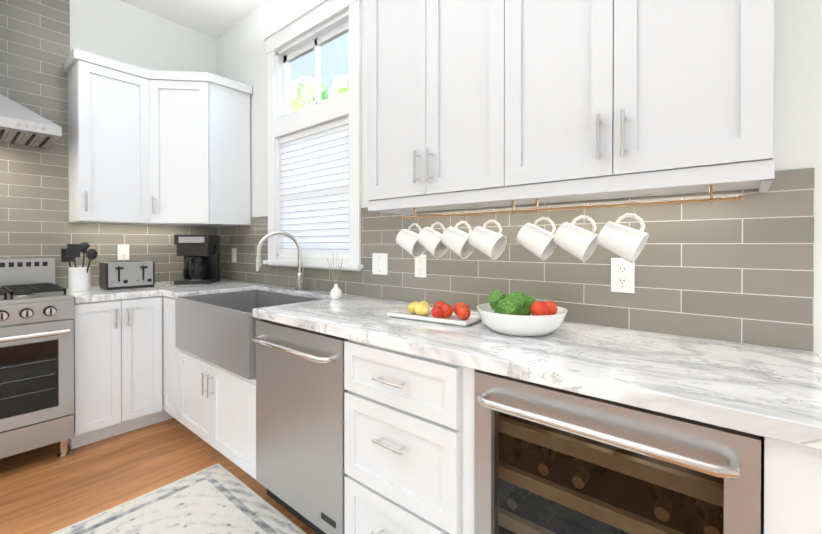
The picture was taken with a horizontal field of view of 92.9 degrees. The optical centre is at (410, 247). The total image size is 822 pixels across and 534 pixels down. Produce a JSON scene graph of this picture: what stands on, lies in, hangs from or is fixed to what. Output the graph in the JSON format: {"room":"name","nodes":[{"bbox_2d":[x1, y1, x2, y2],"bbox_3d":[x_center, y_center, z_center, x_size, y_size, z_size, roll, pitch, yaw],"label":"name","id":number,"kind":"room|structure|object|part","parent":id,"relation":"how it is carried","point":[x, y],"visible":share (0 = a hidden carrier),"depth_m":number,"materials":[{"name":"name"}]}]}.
{"room":"kitchen","nodes":[
{"label":"kitchen","id":0,"kind":"room"},
{"bbox_2d":[70,0,216,286],"bbox_3d":[-3.313,-0.321,1.716,0.150,3.050,4.750,0,0,40],"label":"wall","id":1,"kind":"structure","parent":0,"point":[120,31],"depth_m":3.02,"materials":[{"name":"white paint"}]},
{"bbox_2d":[0,0,216,287],"bbox_3d":[-2.565,-0.325,2.486,0.008,3.049,2.592,0,0,40],"label":"wall tile","id":2,"kind":"structure","parent":1,"relation":"attached to","point":[34,182],"depth_m":2.62,"materials":[{"name":"ceramic tile"},{"name":"grout"}]},
{"bbox_2d":[0,94,61,147],"bbox_3d":[-2.507,-1.248,2.186,0.454,1.193,0.760,0,0,40],"label":"hood canopy","id":3,"kind":"object","parent":2,"relation":"attached to","point":[20,124],"visible":1,"depth_m":2.26,"materials":[{"name":"silver metal"}]},
{"bbox_2d":[118,245,128,259],"bbox_3d":[-2.169,0.038,2.946,0.008,0.116,0.072,0,0,40],"label":"electrical outlet","id":4,"kind":"object","parent":2,"relation":"attached to","point":[123,252],"visible":1,"depth_m":2.94,"materials":[{"name":"white plastic"}]},
{"bbox_2d":[64,48,251,226],"bbox_3d":[-1.817,-0.720,2.877,0.630,1.092,1.024,0,0,40],"label":"upper cabinet","id":5,"kind":"object","parent":1,"relation":"attached to","point":[158,147],"visible":1,"depth_m":2.80,"materials":[{"name":"white wood"}]},
{"bbox_2d":[0,418,316,533],"bbox_3d":[-1.234,1.275,0.043,5.500,0.120,4.840,0,0,40],"label":"floor","id":6,"kind":"structure","parent":0,"point":[44,490],"depth_m":2.06,"materials":[{"name":"brown wood"}]},
{"bbox_2d":[0,258,73,458],"bbox_3d":[-2.383,0.639,2.121,0.704,1.125,0.760,0,0,40],"label":"range","id":7,"kind":"object","parent":6,"relation":"on","point":[36,357],"visible":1,"depth_m":2.12,"materials":[{"name":"silver metal"}]},
{"bbox_2d":[68,296,173,448],"bbox_3d":[-1.823,0.760,2.855,0.655,0.873,1.076,0,0,40],"label":"base cabinet","id":8,"kind":"object","parent":6,"relation":"on","point":[118,367],"visible":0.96,"depth_m":2.42,"materials":[{"name":"white wood"}]},
{"bbox_2d":[66,286,157,303],"bbox_3d":[-1.870,0.302,2.821,0.630,0.040,0.960,0,0,40],"label":"countertop","id":9,"kind":"structure","parent":8,"relation":"on","point":[96,294],"depth_m":2.45,"materials":[{"name":"stone"}]},
{"bbox_2d":[61,242,97,291],"bbox_3d":[-2.137,0.125,2.524,0.149,0.317,0.168,0,0,40],"label":"crock","id":10,"kind":"object","parent":9,"relation":"on","point":[79,279],"visible":1,"depth_m":2.50,"materials":[{"name":"white ceramic"}]},
{"bbox_2d":[99,261,154,289],"bbox_3d":[-1.976,0.192,2.725,0.207,0.181,0.280,0,0,40],"label":"toaster","id":11,"kind":"object","parent":9,"relation":"on","point":[125,275],"visible":1,"depth_m":2.66,"materials":[{"name":"silver plastic"}]},
{"bbox_2d":[51,463,306,533],"bbox_3d":[-0.547,1.203,1.158,2.080,0.008,0.872,0,0,40],"label":"rug","id":12,"kind":"object","parent":6,"relation":"on","point":[218,498],"visible":0.96,"depth_m":1.75,"materials":[{"name":"white fabric"}]},
{"bbox_2d":[163,289,321,479],"bbox_3d":[-1.010,0.753,2.448,1.226,0.893,0.656,0,0,40],"label":"base cabinet","id":13,"kind":"object","parent":6,"relation":"on","point":[212,405],"depth_m":2.14,"materials":[{"name":"white wood"}]},
{"bbox_3d":[-0.935,0.463,2.326,0.910,0.311,0.537,0,0,40],"label":"sink apron","id":14,"kind":"part","parent":13,"relation":"part of","materials":[{"name":"silver metal"}]},
{"bbox_2d":[154,279,821,449],"bbox_3d":[-0.503,0.307,2.040,3.727,0.040,0.630,0,0,40],"label":"countertop","id":15,"kind":"structure","parent":13,"relation":"on","point":[770,392],"depth_m":1.03,"materials":[{"name":"stone"}]},
{"bbox_2d":[174,235,219,284],"bbox_3d":[-1.680,0.092,3.068,0.243,0.375,0.324,0,0,-10],"label":"coffee maker","id":16,"kind":"object","parent":15,"relation":"on","point":[200,254],"visible":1,"depth_m":2.98,"materials":[{"name":"black plastic"}]},
{"bbox_2d":[255,231,304,290],"bbox_3d":[-0.824,0.089,2.502,0.183,0.388,0.280,0,0,40],"label":"faucet","id":17,"kind":"object","parent":15,"relation":"on","point":[300,273],"visible":1,"depth_m":2.52,"materials":[{"name":"silver metal"}]},
{"bbox_2d":[327,252,342,299],"bbox_3d":[-0.412,0.156,2.148,0.101,0.260,0.072,0,0,40],"label":"vase","id":18,"kind":"object","parent":15,"relation":"on","point":[335,292],"visible":1,"depth_m":2.13,"materials":[{"name":"white ceramic"}]},
{"bbox_2d":[387,300,480,325],"bbox_3d":[0.112,0.253,1.603,0.360,0.073,0.220,0,0,34],"label":"platter","id":19,"kind":"object","parent":15,"relation":"on","point":[460,313],"visible":0.96,"depth_m":1.54,"materials":[{"name":"white ceramic"}]},
{"bbox_2d":[477,290,567,335],"bbox_3d":[0.384,0.222,1.368,0.306,0.137,0.306,0,0,40],"label":"bowl","id":20,"kind":"object","parent":15,"relation":"on","point":[517,313],"visible":1,"depth_m":1.29,"materials":[{"name":"white ceramic"}]},
{"bbox_2d":[252,319,347,533],"bbox_3d":[-0.313,0.769,1.837,0.622,0.869,0.661,0,0,40],"label":"dishwasher","id":21,"kind":"object","parent":6,"relation":"on","point":[300,391],"visible":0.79,"depth_m":1.59,"materials":[{"name":"silver metal"}]},
{"bbox_2d":[344,339,461,533],"bbox_3d":[0.130,0.769,1.494,0.495,0.873,0.655,0,0,40],"label":"drawers","id":22,"kind":"object","parent":6,"relation":"on","point":[403,441],"visible":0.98,"depth_m":1.25,"materials":[{"name":"white wood"}]},
{"bbox_2d":[462,366,821,533],"bbox_3d":[0.626,0.772,1.115,0.748,0.873,0.598,0,0,40],"label":"base cabinet","id":23,"kind":"object","parent":6,"relation":"on","point":[791,488],"visible":0.09,"depth_m":0.70,"materials":[{"name":"white wood"}]},
{"bbox_2d":[474,370,761,533],"bbox_3d":[0.573,0.768,1.100,0.600,0.856,0.643,0,0,40],"label":"wine cooler","id":24,"kind":"object","parent":23,"relation":"in","point":[549,460],"visible":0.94,"depth_m":0.92,"materials":[{"name":"silver metal"}]},
{"bbox_2d":[120,0,266,38],"bbox_3d":[-1.234,-1.895,0.022,5.500,0.120,4.840,0,0,40],"label":"ceiling","id":25,"kind":"structure","parent":0,"point":[216,19],"depth_m":3.07,"materials":[{"name":"white paint"}]},
{"bbox_2d":[217,0,821,359],"bbox_3d":[0.291,-0.322,1.853,5.500,3.050,0.090,0,0,40],"label":"wall","id":26,"kind":"structure","parent":0,"point":[241,52],"depth_m":1.14,"materials":[{"name":"white paint"}]},
{"bbox_2d":[263,0,362,270],"bbox_3d":[-0.657,-0.710,2.611,1.046,1.693,0.138,0,0,40],"label":"window","id":27,"kind":"structure","parent":26,"relation":"in","point":[283,120],"depth_m":2.57,"materials":[{"name":"white wood"}]},
{"bbox_2d":[279,116,348,254],"bbox_3d":[-0.653,-0.365,2.617,0.772,0.857,0.041,0,0,40],"label":"window blinds","id":28,"kind":"object","parent":27,"relation":"attached to","point":[314,184],"visible":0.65,"depth_m":2.59,"materials":[{"name":"white plastic"}]},
{"bbox_2d":[367,0,538,214],"bbox_3d":[0.184,-0.716,1.660,0.740,1.078,0.320,0,0,40],"label":"upper cabinet","id":29,"kind":"object","parent":26,"relation":"attached to","point":[482,103],"depth_m":1.52,"materials":[{"name":"white wood"}]},
{"bbox_2d":[403,185,743,219],"bbox_3d":[0.420,-0.148,1.407,1.187,0.054,0.028,0,0,40],"label":"rail","id":30,"kind":"object","parent":29,"relation":"attached to","point":[738,198],"visible":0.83,"depth_m":1.25,"materials":[{"name":"gold metal"}]},
{"bbox_2d":[396,214,425,257],"bbox_3d":[0.001,-0.050,1.759,0.142,0.192,0.102,0,0,40],"label":"mug","id":31,"kind":"object","parent":30,"relation":"hanging from","point":[406,240],"visible":0.94,"depth_m":1.74,"materials":[{"name":"white ceramic"}]},
{"bbox_2d":[417,213,448,257],"bbox_3d":[0.096,-0.050,1.679,0.144,0.192,0.102,0,0,40],"label":"mug","id":32,"kind":"object","parent":30,"relation":"hanging from","point":[429,239],"visible":0.92,"depth_m":1.66,"materials":[{"name":"white ceramic"}]},
{"bbox_2d":[441,211,474,258],"bbox_3d":[0.194,-0.049,1.597,0.143,0.192,0.102,0,0,40],"label":"mug","id":33,"kind":"object","parent":30,"relation":"hanging from","point":[455,240],"visible":0.9,"depth_m":1.58,"materials":[{"name":"white ceramic"}]},
{"bbox_2d":[469,209,506,259],"bbox_3d":[0.295,-0.049,1.512,0.142,0.192,0.102,0,0,40],"label":"mug","id":34,"kind":"object","parent":30,"relation":"hanging from","point":[488,243],"visible":1,"depth_m":1.49,"materials":[{"name":"white ceramic"}]},
{"bbox_2d":[516,206,556,260],"bbox_3d":[0.448,-0.048,1.384,0.144,0.192,0.102,0,0,40],"label":"mug","id":35,"kind":"object","parent":30,"relation":"hanging from","point":[535,240],"visible":1,"depth_m":1.36,"materials":[{"name":"white ceramic"}]},
{"bbox_2d":[553,203,598,261],"bbox_3d":[0.549,-0.048,1.299,0.144,0.192,0.102,0,0,40],"label":"mug","id":36,"kind":"object","parent":30,"relation":"hanging from","point":[580,243],"visible":1,"depth_m":1.27,"materials":[{"name":"white ceramic"}]},
{"bbox_2d":[596,200,648,262],"bbox_3d":[0.655,-0.047,1.211,0.143,0.192,0.102,0,0,40],"label":"mug","id":37,"kind":"object","parent":30,"relation":"hanging from","point":[626,243],"visible":1,"depth_m":1.19,"materials":[{"name":"white ceramic"}]},
{"bbox_2d":[217,168,814,351],"bbox_3d":[-0.304,0.028,2.289,3.730,0.515,0.008,0,0,40],"label":"wall tile","id":38,"kind":"structure","parent":26,"relation":"attached to","point":[735,271],"depth_m":1.34,"materials":[{"name":"glazed ceramic tile"},{"name":"grout"}]},
{"bbox_2d":[232,248,235,261],"bbox_3d":[-1.482,0.066,3.264,0.072,0.116,0.008,0,0,40],"label":"electrical outlet","id":39,"kind":"object","parent":38,"relation":"attached to","point":[233,254],"visible":1,"depth_m":3.26,"materials":[{"name":"white plastic"}]},
{"bbox_2d":[372,253,387,274],"bbox_3d":[-0.174,0.092,2.168,0.115,0.118,0.010,0,0,40],"label":"switch plate","id":40,"kind":"object","parent":38,"relation":"attached to","point":[380,263],"visible":1,"depth_m":2.16,"materials":[{"name":"white plastic"}]},
{"bbox_2d":[415,254,425,277],"bbox_3d":[0.048,0.094,1.984,0.072,0.116,0.008,0,0,40],"label":"electrical outlet","id":41,"kind":"object","parent":38,"relation":"attached to","point":[420,266],"visible":1,"depth_m":1.98,"materials":[{"name":"white plastic"}]},
{"bbox_2d":[611,258,634,292],"bbox_3d":[0.754,0.100,1.392,0.075,0.123,0.008,0,0,40],"label":"electrical outlet","id":42,"kind":"object","parent":38,"relation":"attached to","point":[622,275],"visible":1,"depth_m":1.39,"materials":[{"name":"white plastic"}]},
{"bbox_2d":[523,0,774,203],"bbox_3d":[0.661,-0.714,1.261,0.741,1.078,0.320,0,0,40],"label":"upper cabinet","id":43,"kind":"object","parent":26,"relation":"attached to","point":[622,98],"depth_m":1.08,"materials":[{"name":"white wood"}]},
{"label":"outside","id":44,"kind":"structure","parent":0,"visible":0},
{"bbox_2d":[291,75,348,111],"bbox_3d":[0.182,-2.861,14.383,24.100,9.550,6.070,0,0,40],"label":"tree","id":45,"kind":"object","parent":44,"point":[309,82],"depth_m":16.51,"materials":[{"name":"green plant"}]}
]}

